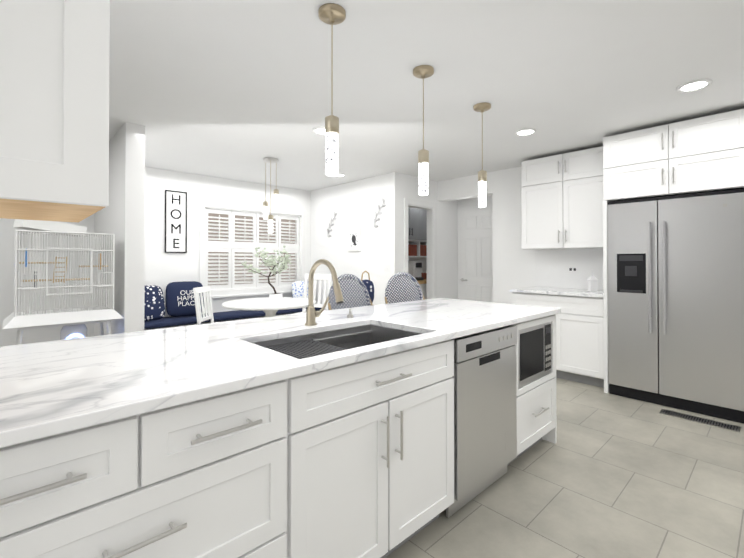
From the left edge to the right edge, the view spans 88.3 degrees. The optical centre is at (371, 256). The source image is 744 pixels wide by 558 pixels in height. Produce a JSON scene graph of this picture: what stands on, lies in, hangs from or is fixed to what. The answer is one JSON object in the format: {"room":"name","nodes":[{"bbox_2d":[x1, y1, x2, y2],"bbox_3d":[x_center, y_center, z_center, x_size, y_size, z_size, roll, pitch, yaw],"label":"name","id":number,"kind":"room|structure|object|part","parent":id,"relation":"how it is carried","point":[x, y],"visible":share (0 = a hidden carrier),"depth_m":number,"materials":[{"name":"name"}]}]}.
{"room":"kitchen","nodes":[
{"label":"kitchen","id":0,"kind":"room"},
{"bbox_2d":[94,122,144,335],"bbox_3d":[-2.662,0.055,3.981,0.150,2.440,1.700,0,-1,-43],"label":"wall","id":1,"kind":"structure","parent":0,"point":[121,216],"depth_m":3.39,"materials":[{"name":"paint"}]},
{"bbox_2d":[0,167,310,346],"bbox_3d":[-3.620,0.059,4.350,7.120,2.440,0.150,0,-1,-43],"label":"wall","id":2,"kind":"structure","parent":0,"point":[163,269],"depth_m":5.05,"materials":[{"name":"paint"}]},
{"bbox_2d":[165,190,186,252],"bbox_3d":[-2.637,-0.470,5.156,0.270,0.830,0.024,0,-1,-43],"label":"home sign","id":3,"kind":"object","parent":2,"relation":"attached to","point":[175,234],"visible":0.98,"depth_m":5.15,"materials":[{"name":"white wood"}]},
{"bbox_2d":[173,239,178,247],"bbox_3d":[-2.632,-0.181,5.154,0.073,0.126,0.002,0,-1,-43],"label":"letter","id":4,"kind":"object","parent":3,"relation":"attached to","point":[174,243],"visible":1,"depth_m":5.14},
{"bbox_2d":[171,224,180,233],"bbox_3d":[-2.635,-0.378,5.153,0.118,0.126,0.002,0,-1,-43],"label":"letter","id":5,"kind":"object","parent":3,"relation":"attached to","point":[172,225],"visible":1,"depth_m":5.16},
{"bbox_2d":[171,209,180,218],"bbox_3d":[-2.635,-0.575,5.155,0.136,0.130,0.002,0,-1,-43],"label":"letter","id":6,"kind":"object","parent":3,"relation":"attached to","point":[172,215],"visible":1,"depth_m":5.15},
{"bbox_2d":[199,201,304,297],"bbox_3d":[-1.826,-0.092,6.005,1.780,1.370,0.200,0,-1,-43],"label":"window shutters","id":7,"kind":"object","parent":2,"relation":"attached to","point":[231,247],"visible":0.92,"depth_m":5.86,"materials":[{"name":"white wood"}]},
{"bbox_2d":[311,172,400,309],"bbox_3d":[-0.344,0.072,5.956,0.146,2.440,2.000,0,-1,-43],"label":"wall","id":8,"kind":"structure","parent":0,"point":[353,204],"depth_m":5.70,"materials":[{"name":"paint"}]},
{"bbox_3d":[-0.651,-0.533,6.203,0.008,0.414,0.260,0,-1,-43],"label":"picture of leaf","id":9,"kind":"part","parent":8,"relation":"part of","materials":[{"name":"white paint"}]},
{"bbox_3d":[-0.268,-0.259,5.790,0.024,0.340,0.290,0,-1,-43],"label":"picture of flower","id":10,"kind":"part","parent":8,"relation":"part of","materials":[{"name":"white paint"}]},
{"bbox_3d":[0.102,-0.630,5.402,0.008,0.414,0.260,0,-1,-43],"label":"picture of leaf","id":11,"kind":"part","parent":8,"relation":"part of","materials":[{"name":"white paint"}]},
{"bbox_2d":[408,257,426,272],"bbox_3d":[0.428,0.078,6.614,1.880,2.440,0.100,0,-1,-43],"label":"wall","id":12,"kind":"structure","parent":0,"point":[424,264],"depth_m":7.01,"materials":[{"name":"paint"}]},
{"bbox_2d":[109,0,743,190],"bbox_3d":[-0.006,-1.212,1.891,9.000,0.060,9.000,0,-1,-43],"label":"ceiling","id":13,"kind":"structure","parent":0,"point":[239,90],"depth_m":2.53,"materials":[{"name":"paint"}]},
{"bbox_2d":[263,157,278,232],"bbox_3d":[-1.192,-0.718,4.546,0.186,0.884,0.182,0,-1,-43],"label":"cluster","id":14,"kind":"object","parent":13,"relation":"hanging from","point":[266,216],"visible":1,"depth_m":4.53,"materials":[{"name":"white glass"}]},
{"bbox_2d":[312,127,324,134],"bbox_3d":[-0.458,-1.162,3.539,0.190,0.011,0.190,0,-1,-43],"label":"recessed light","id":15,"kind":"object","parent":13,"relation":"in","point":[319,130],"visible":0.58,"depth_m":3.52,"materials":[{"name":"white"}]},
{"bbox_2d":[318,3,345,175],"bbox_3d":[-0.193,-0.788,1.849,0.132,0.788,0.132,0,-1,-43],"label":"pendant light","id":16,"kind":"object","parent":13,"relation":"hanging from","point":[331,14],"visible":1,"depth_m":1.82,"materials":[{"name":"white glass"}]},
{"bbox_2d":[334,173,345,176],"bbox_3d":[-0.466,-1.146,5.371,0.190,0.011,0.190,0,-1,-43],"label":"recessed light","id":17,"kind":"object","parent":13,"relation":"in","point":[340,175],"visible":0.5,"depth_m":5.40,"materials":[{"name":"white"}]},
{"bbox_2d":[413,65,433,195],"bbox_3d":[0.324,-0.783,2.413,0.132,0.788,0.132,0,-1,-43],"label":"pendant light","id":18,"kind":"object","parent":13,"relation":"hanging from","point":[423,72],"visible":0.98,"depth_m":2.38,"materials":[{"name":"white glass"}]},
{"bbox_2d":[473,102,490,207],"bbox_3d":[0.855,-0.778,2.972,0.132,0.788,0.132,0,-1,-43],"label":"pendant light","id":19,"kind":"object","parent":13,"relation":"hanging from","point":[482,107],"visible":1,"depth_m":2.94,"materials":[{"name":"white glass"}]},
{"bbox_2d":[515,128,536,135],"bbox_3d":[1.432,-1.162,3.573,0.190,0.011,0.190,0,-1,-43],"label":"recessed light","id":20,"kind":"object","parent":13,"relation":"in","point":[526,132],"visible":1,"depth_m":3.56,"materials":[{"name":"white plastic"}]},
{"bbox_2d":[676,79,711,92],"bbox_3d":[2.203,-1.170,2.623,0.190,0.011,0.190,0,-1,-43],"label":"recessed light","id":21,"kind":"object","parent":13,"relation":"in","point":[693,85],"visible":1,"depth_m":2.62,"materials":[{"name":"white plastic"}]},
{"bbox_2d":[401,174,457,298],"bbox_3d":[0.856,0.071,5.795,1.380,2.440,0.120,0,-1,-43],"label":"wall","id":22,"kind":"structure","parent":0,"point":[447,260],"depth_m":5.94,"materials":[{"name":"paint"}]},
{"bbox_2d":[404,198,436,298],"bbox_3d":[0.677,0.237,5.612,0.740,2.105,0.137,0,-1,-43],"label":"door frame","id":23,"kind":"structure","parent":22,"relation":"attached to","point":[430,208],"depth_m":5.78,"materials":[{"name":"white wood"}]},
{"bbox_2d":[458,195,492,205],"bbox_3d":[1.759,0.072,5.930,0.120,2.440,1.160,0,-1,-43],"label":"wall","id":24,"kind":"structure","parent":0,"point":[467,201],"depth_m":6.06,"materials":[{"name":"paint"}]},
{"bbox_2d":[457,202,492,298],"bbox_3d":[1.680,0.234,5.909,0.021,2.115,0.839,0,-1,-43],"label":"door frame","id":25,"kind":"structure","parent":24,"relation":"attached to","point":[489,205],"depth_m":6.16,"materials":[{"name":"white wood"}]},
{"bbox_2d":[459,208,492,301],"bbox_3d":[1.636,0.271,5.898,0.094,2.018,0.705,0,-1,-43],"label":"hall door","id":26,"kind":"structure","parent":24,"relation":"in","point":[475,254],"depth_m":5.93,"materials":[{"name":"white wood"}]},
{"bbox_2d":[437,166,573,303],"bbox_3d":[3.350,0.051,3.459,0.150,2.440,6.700,0,-1,-43],"label":"wall","id":27,"kind":"structure","parent":0,"point":[513,264],"depth_m":5.05,"materials":[{"name":"paint"}]},
{"bbox_2d":[521,146,607,248],"bbox_3d":[2.209,-0.608,4.289,0.378,1.028,0.936,0,-1,-43],"label":"upper cabinet","id":28,"kind":"object","parent":27,"relation":"attached to","point":[566,198],"depth_m":4.15,"materials":[{"name":"white wood"}]},
{"bbox_2d":[567,266,577,272],"bbox_3d":[2.316,0.144,4.422,0.006,0.070,0.120,0,-1,-43],"label":"electrical outlet plate","id":29,"kind":"object","parent":27,"relation":"attached to","point":[572,268],"visible":1,"depth_m":4.42,"materials":[{"name":"plastic"}]},
{"bbox_2d":[602,109,743,204],"bbox_3d":[2.762,-0.829,3.484,0.678,0.600,0.992,0,-1,-43],"label":"upper cabinet","id":30,"kind":"object","parent":27,"relation":"attached to","point":[705,154],"depth_m":3.21,"materials":[{"name":"white wood"}]},
{"bbox_2d":[386,378,743,557],"bbox_3d":[-0.006,1.288,1.870,9.000,0.060,9.000,0,-1,-43],"label":"floor","id":31,"kind":"structure","parent":0,"point":[607,475],"depth_m":2.02,"materials":[{"name":"tile"}]},
{"bbox_2d":[2,219,123,344],"bbox_3d":[-2.560,0.478,3.195,0.745,1.581,0.560,0,-1,-43],"label":"cage","id":32,"kind":"object","parent":31,"relation":"on","point":[21,319],"visible":0.85,"depth_m":3.09,"materials":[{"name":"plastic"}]},
{"bbox_2d":[60,324,86,339],"bbox_3d":[-2.486,0.774,3.197,0.180,0.410,0.194,0,-1,-43],"label":"air purifier","id":33,"kind":"object","parent":32,"relation":"on","point":[73,331],"visible":0.27,"depth_m":3.14,"materials":[{"name":"white plastic"}]},
{"bbox_2d":[0,379,299,557],"bbox_3d":[-0.752,0.808,1.131,0.831,0.885,0.600,0,-1,-43],"label":"base cabinet","id":34,"kind":"object","parent":31,"relation":"on","point":[213,478],"depth_m":0.95,"materials":[{"name":"white wood"}]},
{"bbox_2d":[0,299,559,450],"bbox_3d":[-0.118,0.358,1.970,2.898,0.030,1.008,0,-1,-43],"label":"countertop","id":35,"kind":"structure","parent":34,"relation":"on","point":[49,389],"depth_m":1.25,"materials":[{"name":"white stone"}]},
{"bbox_2d":[300,259,343,326],"bbox_3d":[-0.207,0.177,1.883,0.132,0.331,0.284,0,-1,-43],"label":"faucet","id":36,"kind":"object","parent":35,"relation":"on","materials":[{"name":"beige metal"}]},
{"bbox_2d":[193,286,213,324],"bbox_3d":[-1.856,0.821,4.647,0.448,0.920,0.408,0,0,1],"label":"dining chair","id":37,"kind":"object","parent":31,"relation":"on","point":[197,297],"visible":0.44,"depth_m":4.62,"materials":[{"name":"white wood"}]},
{"bbox_2d":[144,309,325,330],"bbox_3d":[-1.959,1.078,5.466,2.916,0.420,0.483,0,-1,-43],"label":"bench","id":38,"kind":"object","parent":31,"relation":"on","point":[217,321],"depth_m":5.06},
{"bbox_2d":[144,307,321,328],"bbox_3d":[-1.958,0.826,5.467,2.880,0.080,0.470,0,-1,-43],"label":"bench cushion","id":39,"kind":"object","parent":38,"relation":"on","point":[192,319],"visible":0.56,"depth_m":5.10,"materials":[{"name":"blue fabric"}]},
{"bbox_2d":[144,285,165,320],"bbox_3d":[-2.777,0.567,4.720,0.178,0.423,0.440,0,-1,33],"label":"floral pillow","id":40,"kind":"object","parent":39,"relation":"on","point":[154,305],"visible":0.56,"depth_m":4.74,"materials":[{"name":"fabric"}]},
{"bbox_2d":[166,281,203,316],"bbox_3d":[-2.463,0.549,5.057,0.460,0.446,0.173,0,-1,-36],"label":"pillow","id":41,"kind":"object","parent":39,"relation":"on","point":[173,291],"visible":0.85,"depth_m":4.98,"materials":[{"name":"blue fabric"}]},
{"bbox_2d":[177,290,194,305],"bbox_3d":[-2.403,0.536,5.010,0.250,0.204,0.002,1,-15,-36],"label":"lettering","id":42,"kind":"object","parent":41,"relation":"attached to","point":[185,298],"visible":0.96,"depth_m":4.99},
{"bbox_2d":[292,281,313,297],"bbox_3d":[-1.130,0.595,6.311,0.400,0.388,0.156,0,-1,-39],"label":"pillow","id":43,"kind":"object","parent":39,"relation":"on","point":[297,289],"visible":0.46,"depth_m":6.22,"materials":[{"name":"fabric"}]},
{"bbox_2d":[222,297,315,316],"bbox_3d":[-1.198,0.904,4.527,1.070,0.752,1.070,0,-1,-43],"label":"dining table","id":44,"kind":"object","parent":31,"relation":"on","point":[268,307],"visible":0.48,"depth_m":4.33,"materials":[{"name":"white wood"}]},
{"bbox_2d":[242,246,290,301],"bbox_3d":[-1.188,0.195,4.531,0.598,0.664,0.487,0,-1,-43],"label":"bonsai","id":45,"kind":"object","parent":44,"relation":"on","point":[275,295],"visible":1,"depth_m":4.54,"materials":[{"name":"green plant"}]},
{"bbox_2d":[289,274,331,314],"bbox_3d":[-0.862,0.763,5.202,0.464,1.046,0.509,0,-1,26],"label":"dining chair","id":46,"kind":"object","parent":31,"relation":"on","point":[324,277],"visible":0.27,"depth_m":5.37,"materials":[{"name":"white wood"}]},
{"bbox_2d":[328,274,372,309],"bbox_3d":[-0.024,0.698,2.810,0.474,1.138,0.492,0,-1,41],"label":"bar stool","id":47,"kind":"object","parent":31,"relation":"on","point":[354,290],"visible":0.17,"depth_m":2.96,"materials":[{"name":"wicker"}]},
{"bbox_2d":[361,270,373,302],"bbox_3d":[-0.054,0.261,3.207,0.170,0.296,0.070,0,-1,-43],"label":"hanging bag","id":48,"kind":"object","parent":47,"relation":"hanging from","point":[369,284],"visible":0.46,"depth_m":3.20,"materials":[{"name":"fabric"}]},
{"bbox_2d":[385,272,424,303],"bbox_3d":[0.412,0.701,3.218,0.503,1.139,0.492,0,-1,-43],"label":"bar stool","id":49,"kind":"object","parent":31,"relation":"on","point":[403,287],"visible":0.21,"depth_m":3.37,"materials":[{"name":"wicker"}]},
{"bbox_2d":[408,207,426,298],"bbox_3d":[0.801,0.171,6.465,1.260,2.250,0.623,0,-1,-43],"label":"pantry unit","id":50,"kind":"object","parent":31,"relation":"on","point":[417,232],"visible":0.29,"depth_m":6.35,"materials":[{"name":"wood"}]},
{"bbox_2d":[364,323,519,521],"bbox_3d":[0.400,0.818,2.204,0.614,0.885,0.616,0,-1,-43],"label":"base cabinet","id":51,"kind":"object","parent":31,"relation":"on","point":[380,431],"depth_m":1.79,"materials":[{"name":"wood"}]},
{"bbox_2d":[446,325,516,517],"bbox_3d":[0.416,0.817,2.200,0.586,0.863,0.594,0,-1,-43],"label":"dishwasher","id":52,"kind":"object","parent":51,"relation":"in","point":[485,361],"depth_m":1.95,"materials":[{"name":"metal"}]},
{"bbox_2d":[520,315,556,455],"bbox_3d":[0.838,0.821,2.617,0.593,0.885,0.616,0,-1,-43],"label":"base cabinet","id":53,"kind":"object","parent":31,"relation":"on","point":[538,408],"depth_m":2.42,"materials":[{"name":"white wood"}]},
{"bbox_2d":[518,321,551,388],"bbox_3d":[0.878,0.596,2.565,0.490,0.356,0.448,0,-1,-43],"label":"microwave","id":54,"kind":"object","parent":53,"relation":"in","point":[534,337],"depth_m":2.38,"materials":[{"name":"plastic"}]},
{"bbox_2d":[512,293,609,392],"bbox_3d":[2.122,0.835,4.194,0.618,0.885,0.936,0,-1,-43],"label":"base cabinet","id":55,"kind":"object","parent":31,"relation":"on","point":[582,322],"depth_m":3.82,"materials":[{"name":"white wood"}]},
{"bbox_2d":[510,285,607,296],"bbox_3d":[2.105,0.377,4.189,0.631,0.030,0.946,0,-1,-43],"label":"countertop","id":56,"kind":"structure","parent":55,"relation":"on","point":[538,288],"depth_m":3.99,"materials":[{"name":"white stone"}]},
{"bbox_2d":[587,270,598,291],"bbox_3d":[2.294,0.248,3.988,0.082,0.223,0.082,0,0,2],"label":"lantern","id":57,"kind":"object","parent":56,"relation":"on","point":[592,279],"visible":1,"depth_m":3.96,"materials":[{"name":"white ceramic"}]},
{"bbox_2d":[608,189,743,422],"bbox_3d":[2.731,0.378,3.430,0.746,1.778,0.926,0,-1,-43],"label":"fridge","id":58,"kind":"object","parent":31,"relation":"on","point":[675,301],"visible":1,"depth_m":3.18,"materials":[{"name":"metal"}]},
{"bbox_2d":[659,409,740,432],"bbox_3d":[2.529,1.263,2.971,0.120,0.008,0.470,0,-1,-43],"label":"floor vent","id":59,"kind":"object","parent":31,"relation":"in","point":[702,420],"visible":1,"depth_m":2.95,"materials":[{"name":"silver metal"}]},
{"bbox_3d":[-1.195,0.029,0.796,0.280,2.440,1.250,0,-1,-43],"label":"wall","id":60,"kind":"structure","parent":0,"visible":0},
{"bbox_2d":[0,0,109,221],"bbox_3d":[-0.884,-0.631,0.928,0.338,1.038,0.512,0,-1,-43],"label":"upper cabinet","id":61,"kind":"object","parent":60,"relation":"attached to","point":[54,110],"visible":1,"depth_m":0.80,"materials":[{"name":"white wood"}]},
{"label":"outside","id":62,"kind":"structure","parent":0,"visible":0},
{"bbox_2d":[208,213,294,284],"bbox_3d":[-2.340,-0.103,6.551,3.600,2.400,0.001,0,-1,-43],"label":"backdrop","id":63,"kind":"structure","parent":62,"point":[242,217],"depth_m":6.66,"materials":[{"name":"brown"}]}
]}

